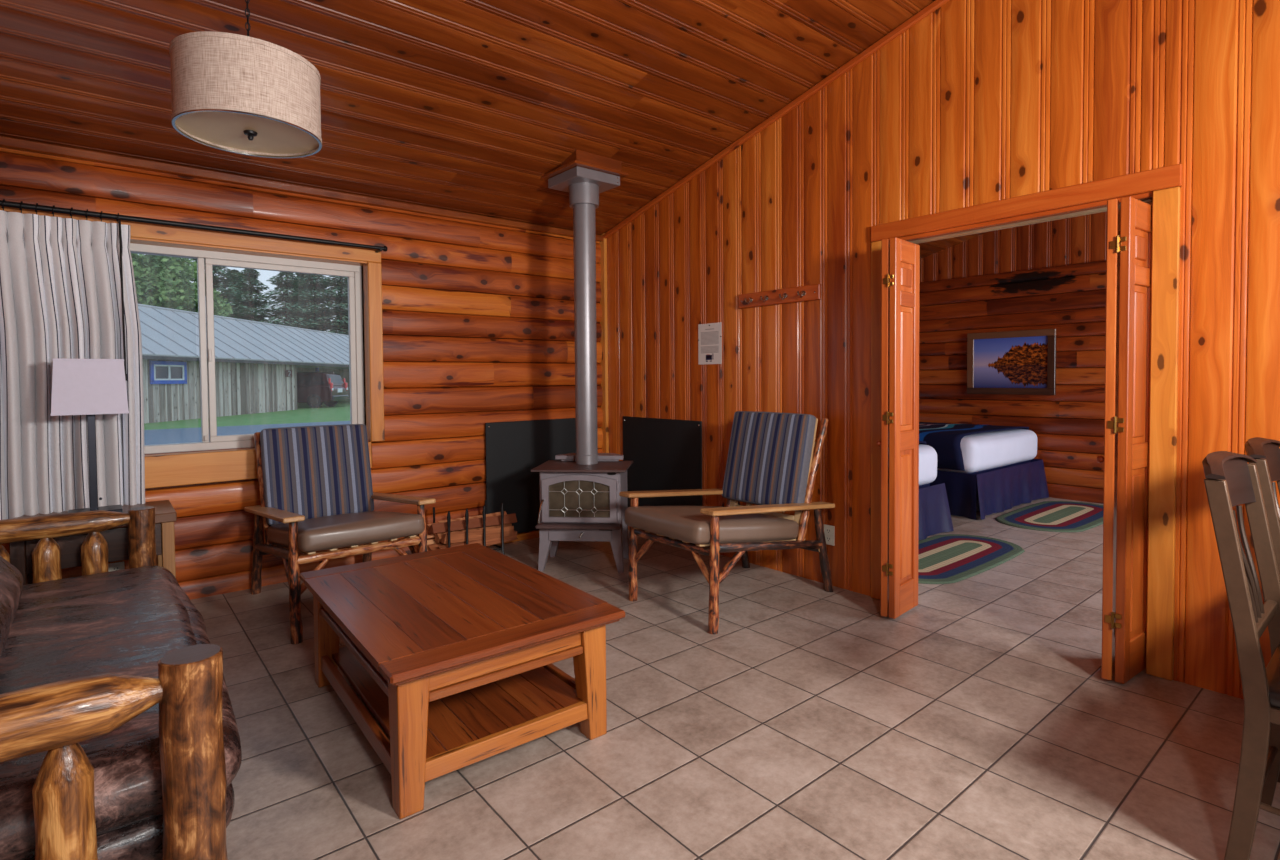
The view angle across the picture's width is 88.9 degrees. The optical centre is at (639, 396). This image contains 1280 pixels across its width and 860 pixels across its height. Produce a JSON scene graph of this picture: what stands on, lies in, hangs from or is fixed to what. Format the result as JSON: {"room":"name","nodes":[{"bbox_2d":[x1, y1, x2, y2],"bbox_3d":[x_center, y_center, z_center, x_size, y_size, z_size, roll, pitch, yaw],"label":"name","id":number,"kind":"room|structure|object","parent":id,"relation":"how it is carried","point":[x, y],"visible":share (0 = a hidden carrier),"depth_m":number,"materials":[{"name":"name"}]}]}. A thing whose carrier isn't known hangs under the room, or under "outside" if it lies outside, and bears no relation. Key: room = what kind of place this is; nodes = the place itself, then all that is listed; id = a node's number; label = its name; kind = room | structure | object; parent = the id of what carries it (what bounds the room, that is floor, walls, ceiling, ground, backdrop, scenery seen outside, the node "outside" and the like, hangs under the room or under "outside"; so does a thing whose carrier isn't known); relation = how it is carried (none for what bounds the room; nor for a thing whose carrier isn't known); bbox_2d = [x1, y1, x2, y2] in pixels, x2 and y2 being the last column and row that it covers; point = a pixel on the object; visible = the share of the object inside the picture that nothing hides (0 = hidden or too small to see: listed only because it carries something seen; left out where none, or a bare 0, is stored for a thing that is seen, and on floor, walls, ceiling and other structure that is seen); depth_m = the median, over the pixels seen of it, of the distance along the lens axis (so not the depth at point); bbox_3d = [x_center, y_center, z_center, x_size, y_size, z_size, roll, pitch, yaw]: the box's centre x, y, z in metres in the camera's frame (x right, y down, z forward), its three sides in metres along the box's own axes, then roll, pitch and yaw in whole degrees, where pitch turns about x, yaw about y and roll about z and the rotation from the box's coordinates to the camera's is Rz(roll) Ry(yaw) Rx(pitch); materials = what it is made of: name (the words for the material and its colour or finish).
{"room":"cabin living room","nodes":[
{"label":"cabin living room","id":0,"kind":"room"},
{"bbox_2d":[144,399,349,429],"bbox_3d":[-18.261,0.571,39.032,140.000,0.100,74.000,-2,2,-40],"label":"lawn","id":1,"kind":"structure","parent":0,"point":[304,413],"depth_m":26.07,"materials":[{"name":"green plant"}]},
{"bbox_2d":[131,253,193,310],"bbox_3d":[-26.270,-5.369,29.774,7.687,12.444,9.580,0,2,21],"label":"leafy tree","id":2,"kind":"object","parent":1,"relation":"on","point":[163,291],"visible":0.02,"depth_m":31.71,"materials":[{"name":"green plant"}]},
{"bbox_2d":[132,254,233,316],"bbox_3d":[-26.474,-4.549,34.030,9.346,10.571,8.338,-2,2,-40],"label":"leafy tree","id":3,"kind":"object","parent":1,"relation":"on","point":[219,306],"visible":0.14,"depth_m":33.92,"materials":[{"name":"green plant"}]},
{"bbox_2d":[180,259,256,317],"bbox_3d":[-33.977,-6.370,51.834,10.207,13.306,10.263,0,2,13],"label":"fir tree","id":4,"kind":"object","parent":1,"relation":"on","point":[222,279],"visible":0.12,"depth_m":52.06,"materials":[{"name":"green plant"}]},
{"bbox_2d":[218,269,262,319],"bbox_3d":[-44.460,-7.052,71.400,12.495,13.733,12.558,1,2,43],"label":"fir tree","id":5,"kind":"object","parent":1,"relation":"on","point":[234,270],"visible":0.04,"depth_m":70.86,"materials":[{"name":"green plant"}]},
{"bbox_2d":[138,296,349,422],"bbox_3d":[-20.840,-2.186,39.800,6.978,5.430,47.035,0,2,0],"label":"shed","id":6,"kind":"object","parent":1,"relation":"on","point":[257,364],"visible":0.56,"depth_m":29.11,"materials":[{"name":"wood"}]},
{"bbox_2d":[228,268,277,324],"bbox_3d":[-35.952,-5.807,60.056,9.907,11.748,9.615,-2,2,-37],"label":"fir tree","id":7,"kind":"object","parent":1,"relation":"on","point":[251,277],"visible":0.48,"depth_m":59.75,"materials":[{"name":"green plant"}]},
{"bbox_2d":[253,271,322,328],"bbox_3d":[-31.378,-5.992,57.913,9.426,12.167,9.375,1,2,39],"label":"fir tree","id":8,"kind":"object","parent":1,"relation":"on","point":[282,282],"visible":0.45,"depth_m":57.61,"materials":[{"name":"green plant"}]},
{"bbox_2d":[277,273,323,320],"bbox_3d":[-39.046,-7.883,76.550,13.343,15.018,13.425,1,2,42],"label":"fir tree","id":9,"kind":"object","parent":1,"relation":"on","point":[299,275],"visible":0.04,"depth_m":75.72,"materials":[{"name":"green plant"}]},
{"bbox_2d":[288,274,337,332],"bbox_3d":[-31.618,-6.544,64.385,11.753,12.908,11.812,0,2,30],"label":"fir tree","id":10,"kind":"object","parent":1,"relation":"on","point":[314,283],"visible":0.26,"depth_m":63.83,"materials":[{"name":"green plant"}]},
{"bbox_2d":[297,372,348,407],"bbox_3d":[-19.362,-0.405,36.723,5.099,1.999,2.464,0,2,0],"label":"car","id":11,"kind":"object","parent":1,"relation":"on","point":[313,388],"visible":0.56,"depth_m":35.80,"materials":[{"name":"red paint"}]},
{"bbox_2d":[303,276,348,334],"bbox_3d":[-28.439,-6.277,61.736,11.039,12.474,10.714,-2,2,-34],"label":"fir tree","id":12,"kind":"object","parent":1,"relation":"on","point":[341,314],"visible":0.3,"depth_m":61.04,"materials":[{"name":"green plant"}]},
{"bbox_2d":[144,421,349,444],"bbox_3d":[-4.357,1.055,16.010,120.000,0.020,20.200,-2,2,-40],"label":"road","id":13,"kind":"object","parent":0,"point":[178,435],"visible":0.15,"depth_m":19.12,"materials":[{"name":"grey asphalt"}]},
{"bbox_2d":[0,147,602,599],"bbox_3d":[-0.633,-0.246,5.373,9.220,2.750,0.251,-2,2,-40],"label":"wall","id":14,"kind":"structure","parent":0,"point":[478,318],"depth_m":4.47,"materials":[{"name":"brown wood"}]},
{"bbox_2d":[108,561,124,571],"bbox_3d":[-2.775,0.936,3.456,0.072,0.115,0.012,-2,2,-40],"label":"wall outlet","id":15,"kind":"object","parent":14,"relation":"attached to","point":[116,566],"visible":0.37,"depth_m":3.45,"materials":[{"name":"white plastic"}]},
{"bbox_2d":[112,566,119,570],"bbox_3d":[-2.773,0.912,3.453,0.034,0.030,0.004,-2,2,-40],"label":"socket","id":16,"kind":"object","parent":15,"relation":"attached to","point":[114,568],"depth_m":3.45,"materials":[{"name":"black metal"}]},
{"bbox_2d":[0,206,380,262],"bbox_3d":[-2.436,-0.905,3.662,1.915,0.105,0.030,-2,2,-40],"label":"trim","id":17,"kind":"structure","parent":14,"relation":"attached to","point":[137,229],"depth_m":3.73,"materials":[{"name":"brown wood"}]},
{"bbox_2d":[0,200,387,252],"bbox_3d":[-2.666,-0.899,3.411,2.619,0.088,0.113,-2,2,-40],"label":"curtain rod","id":18,"kind":"object","parent":14,"relation":"attached to","point":[6,203],"visible":1,"depth_m":3.52,"materials":[{"name":"black metal"}]},
{"bbox_2d":[0,199,144,519],"bbox_3d":[-3.103,-0.170,3.000,1.298,1.521,0.118,-2,2,-40],"label":"curtain","id":19,"kind":"object","parent":18,"relation":"hanging from","point":[68,288],"visible":0.87,"depth_m":3.19,"materials":[{"name":"grey fabric"}]},
{"bbox_2d":[130,243,364,453],"bbox_3d":[-2.528,-0.269,3.802,1.740,1.155,0.088,-2,2,-40],"label":"window","id":20,"kind":"structure","parent":14,"relation":"in","point":[210,440],"depth_m":3.82,"materials":[{"name":"plastic"}]},
{"bbox_2d":[130,237,369,455],"bbox_3d":[-2.516,-0.266,3.788,1.772,1.186,0.275,-2,2,-40],"label":"trim","id":21,"kind":"structure","parent":14,"relation":"attached to","point":[132,240],"depth_m":4.00,"materials":[{"name":"brown wood"}]},
{"bbox_2d":[145,442,371,488],"bbox_3d":[-2.423,0.399,3.701,1.740,0.172,0.030,-2,2,-40],"label":"trim","id":22,"kind":"structure","parent":14,"relation":"attached to","point":[220,466],"depth_m":3.65,"materials":[{"name":"brown wood"}]},
{"bbox_2d":[0,136,602,241],"bbox_3d":[-2.128,-1.263,3.949,4.750,0.045,0.050,-2,2,-40],"label":"trim","id":23,"kind":"structure","parent":14,"relation":"attached to","point":[5,142],"depth_m":3.81,"materials":[{"name":"brown wood"}]},
{"bbox_2d":[367,262,384,441],"bbox_3d":[-1.727,-0.291,4.264,0.086,1.165,0.030,-2,2,-40],"label":"trim","id":24,"kind":"structure","parent":14,"relation":"attached to","point":[374,272],"depth_m":4.25,"materials":[{"name":"brown wood"}]},
{"bbox_2d":[488,530,539,546],"bbox_3d":[-0.734,1.065,5.136,1.150,0.050,0.050,-2,2,-40],"label":"trim","id":25,"kind":"structure","parent":14,"relation":"attached to","point":[531,534],"depth_m":4.99,"materials":[{"name":"brown wood"}]},
{"bbox_2d":[485,418,575,533],"bbox_3d":[-0.758,0.606,5.093,0.960,0.855,0.017,-2,2,-40],"label":"board","id":26,"kind":"object","parent":14,"relation":"attached to","point":[513,448],"visible":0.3,"depth_m":4.97,"materials":[{"name":"metal"}]},
{"bbox_2d":[0,0,986,258],"bbox_3d":[1.407,-2.088,2.843,9.220,1.743,6.898,-2,2,-40],"label":"ceiling","id":27,"kind":"structure","parent":0,"point":[464,106],"depth_m":3.31,"materials":[{"name":"brown wood"}]},
{"bbox_2d":[169,0,321,157],"bbox_3d":[-1.261,-1.285,2.094,0.416,0.914,0.416,-2,2,-40],"label":"pendant lamp","id":28,"kind":"object","parent":27,"relation":"hanging from","point":[234,93],"visible":1,"depth_m":1.97,"materials":[{"name":"fabric"}]},
{"bbox_2d":[175,111,318,153],"bbox_3d":[-1.258,-0.858,2.107,0.404,0.008,0.404,-2,2,-40],"label":"diffuser","id":29,"kind":"object","parent":28,"relation":"attached to","point":[273,132],"depth_m":2.10,"materials":[{"name":"white glass"}]},
{"bbox_2d":[190,497,1279,859],"bbox_3d":[1.528,1.180,2.961,9.400,0.100,6.900,-2,2,-40],"label":"floor","id":30,"kind":"structure","parent":0,"point":[980,720],"depth_m":2.19,"materials":[{"name":"tile"}]},
{"bbox_2d":[9,500,176,584],"bbox_3d":[-2.621,0.861,3.157,0.600,0.594,0.440,-2,2,-40],"label":"end table","id":31,"kind":"object","parent":30,"relation":"on","point":[20,552],"visible":0.39,"depth_m":3.05,"materials":[{"name":"brown wood"}]},
{"bbox_2d":[50,358,128,512],"bbox_3d":[-2.619,0.192,3.118,0.282,0.743,0.174,-2,2,-40],"label":"table lamp","id":32,"kind":"object","parent":31,"relation":"on","point":[89,387],"visible":0.94,"depth_m":3.06,"materials":[{"name":"fabric"}]},
{"bbox_2d":[0,506,241,859],"bbox_3d":[-1.942,0.758,1.861,1.202,0.866,2.179,-2,2,-40],"label":"sofa","id":33,"kind":"object","parent":30,"relation":"on","point":[120,738],"visible":1,"depth_m":1.37,"materials":[{"name":"leather"}]},
{"bbox_2d":[0,556,22,656],"bbox_3d":[-1.913,0.640,1.731,0.333,0.350,1.643,-2,2,-40],"label":"cushion","id":34,"kind":"object","parent":33,"relation":"on","point":[11,579],"depth_m":2.04,"materials":[{"name":"leather"}]},
{"bbox_2d":[244,424,435,643],"bbox_3d":[-1.667,0.659,3.582,0.722,0.967,1.064,-2,2,-40],"label":"armchair","id":35,"kind":"object","parent":30,"relation":"on","point":[317,494],"visible":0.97,"depth_m":3.66,"materials":[{"name":"blue fabric"}]},
{"bbox_2d":[260,424,373,525],"bbox_3d":[-1.885,0.443,3.832,0.576,0.544,0.195,-2,2,-40],"label":"cushion","id":36,"kind":"object","parent":35,"relation":"on","point":[310,472],"depth_m":3.78,"materials":[{"name":"fabric"}]},
{"bbox_2d":[267,511,423,551],"bbox_3d":[-1.584,0.708,3.487,0.598,0.207,0.810,-2,2,-40],"label":"seat cushion","id":37,"kind":"object","parent":35,"relation":"on","point":[330,531],"depth_m":3.25,"materials":[{"name":"brown leather"}]},
{"bbox_2d":[299,543,625,818],"bbox_3d":[-0.721,0.943,2.448,0.780,0.440,1.200,-2,2,-38],"label":"coffee table","id":38,"kind":"object","parent":30,"relation":"on","point":[452,651],"visible":1,"depth_m":2.18,"materials":[{"name":"brown wood"}]},
{"bbox_2d":[332,647,581,757],"bbox_3d":[-0.720,1.045,2.451,0.604,0.018,1.035,-2,2,-38],"label":"shelf","id":39,"kind":"object","parent":38,"relation":"attached to","point":[474,722],"depth_m":2.18,"materials":[{"name":"brown wood"}]},
{"bbox_2d":[433,500,504,554],"bbox_3d":[-1.160,0.925,4.458,0.411,0.373,0.311,-2,2,-40],"label":"rack","id":40,"kind":"object","parent":30,"relation":"on","point":[484,512],"visible":0.52,"depth_m":4.41,"materials":[{"name":"black metal"}]},
{"bbox_2d":[427,539,436,550],"bbox_3d":[-1.263,0.992,4.516,0.520,0.083,0.080,-2,2,-41],"label":"log","id":41,"kind":"object","parent":40,"relation":"in","point":[430,541],"visible":0.06,"depth_m":4.36,"materials":[{"name":"brown wood"}]},
{"bbox_2d":[427,530,434,538],"bbox_3d":[-1.238,0.927,4.522,0.578,0.077,0.073,-2,2,-37],"label":"log","id":42,"kind":"object","parent":41,"relation":"on","point":[430,536],"visible":0.04,"depth_m":4.37,"materials":[{"name":"brown wood"}]},
{"bbox_2d":[428,542,456,550],"bbox_3d":[-1.196,1.002,4.453,0.502,0.079,0.082,-2,2,-34],"label":"log","id":43,"kind":"object","parent":40,"relation":"in","point":[431,547],"visible":0.09,"depth_m":4.33,"materials":[{"name":"brown wood"}]},
{"bbox_2d":[435,523,511,542],"bbox_3d":[-1.133,0.930,4.509,0.568,0.100,0.071,-2,2,-41],"label":"log","id":44,"kind":"object","parent":43,"relation":"on","point":[437,535],"visible":0.24,"depth_m":4.46,"materials":[{"name":"brown wood"}]},
{"bbox_2d":[427,511,506,534],"bbox_3d":[-1.175,0.867,4.496,0.577,0.081,0.061,-2,2,-38],"label":"log","id":45,"kind":"object","parent":44,"relation":"on","point":[496,513],"visible":0.24,"depth_m":4.54,"materials":[{"name":"brown wood"}]},
{"bbox_2d":[438,530,517,548],"bbox_3d":[-1.098,0.995,4.452,0.569,0.086,0.079,-2,2,-40],"label":"log","id":46,"kind":"object","parent":40,"relation":"in","point":[491,541],"visible":0.52,"depth_m":4.46,"materials":[{"name":"brown wood"}]},
{"bbox_2d":[440,526,513,543],"bbox_3d":[-1.100,0.933,4.449,0.516,0.095,0.077,-2,2,-38],"label":"log","id":47,"kind":"object","parent":46,"relation":"on","point":[455,537],"visible":0.91,"depth_m":4.40,"materials":[{"name":"brown wood"}]},
{"bbox_2d":[428,514,516,533],"bbox_3d":[-1.129,0.861,4.450,0.623,0.087,0.075,-2,2,-40],"label":"log","id":48,"kind":"object","parent":47,"relation":"on","point":[509,518],"visible":0.88,"depth_m":4.41,"materials":[{"name":"brown wood"}]},
{"bbox_2d":[531,453,632,572],"bbox_3d":[-0.361,0.757,4.354,0.600,0.698,0.600,0,2,5],"label":"wood stove","id":49,"kind":"object","parent":30,"relation":"on","point":[578,502],"visible":0.99,"depth_m":4.13,"materials":[{"name":"grey metal"}]},
{"bbox_2d":[540,150,627,464],"bbox_3d":[-0.367,-0.571,4.372,0.425,2.038,0.425,-2,2,-40],"label":"pipe","id":50,"kind":"object","parent":49,"relation":"on","point":[585,175],"visible":0.99,"depth_m":4.31,"materials":[{"name":"metal"}]},
{"bbox_2d":[619,411,834,634],"bbox_3d":[0.492,0.612,3.642,1.064,1.025,0.722,-2,2,-40],"label":"armchair","id":51,"kind":"object","parent":30,"relation":"on","point":[770,465],"visible":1,"depth_m":3.61,"materials":[{"name":"fabric"}]},
{"bbox_2d":[624,506,798,543],"bbox_3d":[0.395,0.690,3.563,0.810,0.207,0.598,-2,2,-40],"label":"seat cushion","id":52,"kind":"object","parent":51,"relation":"on","point":[662,524],"depth_m":3.35,"materials":[{"name":"brown leather"}]},
{"bbox_2d":[722,411,815,511],"bbox_3d":[0.748,0.363,3.850,0.195,0.544,0.576,-2,2,-40],"label":"cushion","id":53,"kind":"object","parent":51,"relation":"on","point":[770,461],"depth_m":3.77,"materials":[{"name":"fabric"}]},
{"bbox_2d":[918,441,953,539],"bbox_3d":[1.232,0.533,5.375,1.621,1.038,2.002,-2,2,-40],"label":"bed","id":54,"kind":"object","parent":30,"relation":"on","point":[934,510],"visible":0.08,"depth_m":5.01,"materials":[{"name":"blue fabric"}]},
{"bbox_2d":[918,534,1024,583],"bbox_3d":[2.073,1.078,4.431,1.480,0.010,0.650,-2,2,-40],"label":"braided rug","id":55,"kind":"object","parent":30,"relation":"on","point":[945,558],"visible":0.62,"depth_m":4.40,"materials":[{"name":"multicoloured fabric"}]},
{"bbox_2d":[919,422,1048,519],"bbox_3d":[2.845,0.482,6.745,1.646,1.038,2.003,-2,2,-40],"label":"bed","id":56,"kind":"object","parent":30,"relation":"on","point":[986,469],"visible":0.5,"depth_m":5.83,"materials":[{"name":"blue fabric"}]},
{"bbox_2d":[919,422,1028,470],"bbox_3d":[2.958,0.450,6.608,1.533,0.329,1.420,-2,2,-40],"label":"blanket","id":57,"kind":"object","parent":56,"relation":"on","point":[958,447],"depth_m":5.82,"materials":[{"name":"fabric"}]},
{"bbox_2d":[995,501,1102,531],"bbox_3d":[3.672,1.030,5.698,1.540,0.010,0.690,-2,2,-40],"label":"braided rug","id":58,"kind":"object","parent":30,"relation":"on","point":[1051,516],"visible":0.94,"depth_m":5.59,"materials":[{"name":"multicoloured fabric"}]},
{"bbox_2d":[1202,451,1279,859],"bbox_3d":[1.728,0.663,1.567,0.464,1.012,0.576,-2,2,-40],"label":"dining chair","id":59,"kind":"object","parent":30,"relation":"on","point":[1230,481],"visible":1,"depth_m":1.58,"materials":[{"name":"brown wood"},{"name":"dark walnut"},{"name":"dark wood"}]},
{"bbox_2d":[1244,437,1279,782],"bbox_3d":[2.194,0.648,1.950,0.464,1.012,0.576,-2,2,-40],"label":"dining chair","id":60,"kind":"object","parent":30,"relation":"on","point":[1266,452],"visible":0.63,"depth_m":1.97,"materials":[{"name":"brown wood"},{"name":"dark walnut"},{"name":"dark wood"}]},
{"bbox_2d":[607,0,1279,698],"bbox_3d":[1.757,-0.862,3.101,0.130,3.972,6.390,-2,2,-40],"label":"wall","id":61,"kind":"structure","parent":0,"point":[977,102],"depth_m":3.18,"materials":[{"name":"brown wood"}]},
{"bbox_2d":[599,233,608,452],"bbox_3d":[-0.300,-0.147,5.489,0.030,2.440,0.075,-2,2,-40],"label":"trim","id":62,"kind":"structure","parent":61,"relation":"attached to","point":[603,262],"depth_m":5.46,"materials":[{"name":"brown wood"}]},
{"bbox_2d":[623,416,701,506],"bbox_3d":[0.150,0.597,4.970,0.017,0.865,0.900,-2,2,-40],"label":"board","id":63,"kind":"object","parent":61,"relation":"attached to","point":[665,454],"visible":0.57,"depth_m":4.93,"materials":[{"name":"metal"}]},
{"bbox_2d":[698,322,721,364],"bbox_3d":[0.484,-0.370,4.544,0.008,0.284,0.224,-2,2,-40],"label":"paper notice","id":64,"kind":"object","parent":61,"relation":"attached to","point":[710,334],"visible":1,"depth_m":4.54,"materials":[{"name":"white paper"}]},
{"bbox_2d":[706,354,711,361],"bbox_3d":[0.485,-0.274,4.549,0.003,0.056,0.072,-2,2,-40],"label":"picture","id":65,"kind":"object","parent":64,"relation":"attached to","point":[708,356],"depth_m":4.55,"materials":[{"name":"black paper"}]},
{"bbox_2d":[602,0,949,238],"bbox_3d":[1.687,-2.035,3.017,0.030,1.582,6.396,-2,2,-40],"label":"trim","id":66,"kind":"structure","parent":61,"relation":"attached to","point":[936,4],"depth_m":3.92,"materials":[{"name":"brown wood"}]},
{"bbox_2d":[738,284,820,308],"bbox_3d":[0.833,-0.623,4.052,0.084,0.092,0.630,-2,2,-40],"label":"coat rack","id":67,"kind":"object","parent":61,"relation":"attached to","point":[808,292],"visible":1,"depth_m":4.03,"materials":[{"name":"wood"}]},
{"bbox_2d":[824,524,834,545],"bbox_3d":[1.110,0.812,3.833,0.012,0.115,0.072,-2,2,-40],"label":"wall outlet","id":68,"kind":"object","parent":61,"relation":"attached to","point":[829,531],"visible":0.99,"depth_m":3.82,"materials":[{"name":"white plastic"}]},
{"bbox_2d":[871,241,880,599],"bbox_3d":[1.304,0.135,3.567,0.024,1.958,0.082,-2,2,-40],"label":"trim","id":69,"kind":"structure","parent":61,"relation":"attached to","point":[875,246],"depth_m":3.57,"materials":[{"name":"brown wood"}]},
{"bbox_2d":[876,237,919,618],"bbox_3d":[1.316,0.158,3.374,0.306,1.895,0.135,-2,2,-45],"label":"door","id":70,"kind":"structure","parent":61,"relation":"in","point":[900,259],"depth_m":3.29,"materials":[{"name":"brown wood"}]},
{"bbox_2d":[871,164,1182,241],"bbox_3d":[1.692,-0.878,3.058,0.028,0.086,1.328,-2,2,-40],"label":"trim","id":71,"kind":"structure","parent":61,"relation":"attached to","point":[1147,181],"depth_m":2.92,"materials":[{"name":"brown wood"}]},
{"bbox_2d":[908,199,1151,243],"bbox_3d":[1.734,-0.808,3.099,0.022,0.018,1.146,-2,2,-40],"label":"track","id":72,"kind":"object","parent":61,"relation":"attached to","point":[1149,201],"visible":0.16,"depth_m":3.05,"materials":[{"name":"metal"}]},
{"bbox_2d":[1097,196,1151,683],"bbox_3d":[1.960,0.174,2.645,0.300,1.895,0.132,-2,2,-40],"label":"door","id":73,"kind":"structure","parent":61,"relation":"in","point":[1125,459],"depth_m":2.57,"materials":[{"name":"brown wood"}]},
{"bbox_2d":[1146,187,1180,680],"bbox_3d":[2.095,0.155,2.614,0.024,1.958,0.086,-2,2,-40],"label":"trim","id":74,"kind":"structure","parent":61,"relation":"attached to","point":[1166,203],"depth_m":2.60,"materials":[{"name":"brown wood"}]},
{"bbox_2d":[919,215,1106,503],"bbox_3d":[4.812,-0.947,5.763,0.207,4.002,6.590,-2,2,-40],"label":"wall","id":75,"kind":"structure","parent":0,"point":[1068,425],"depth_m":6.58,"materials":[{"name":"brown wood"}]},
{"bbox_2d":[967,329,1055,394],"bbox_3d":[3.836,-0.353,6.772,0.035,0.656,0.848,-2,2,-40],"label":"framed picture","id":76,"kind":"object","parent":75,"relation":"attached to","point":[1022,362],"visible":1,"depth_m":6.74,"materials":[{"name":"brown wood"}]},
{"bbox_2d":[974,336,1047,387],"bbox_3d":[3.833,-0.353,6.771,0.002,0.528,0.720,-2,2,-40],"label":"photograph","id":77,"kind":"object","parent":76,"relation":"attached to","point":[999,361],"depth_m":6.76},
{"bbox_2d":[919,204,1151,282],"bbox_3d":[4.821,-2.107,5.640,0.007,1.668,6.353,-2,2,-40],"label":"ceiling","id":78,"kind":"structure","parent":0,"point":[1039,245],"depth_m":6.69,"materials":[{"name":"brown wood"}]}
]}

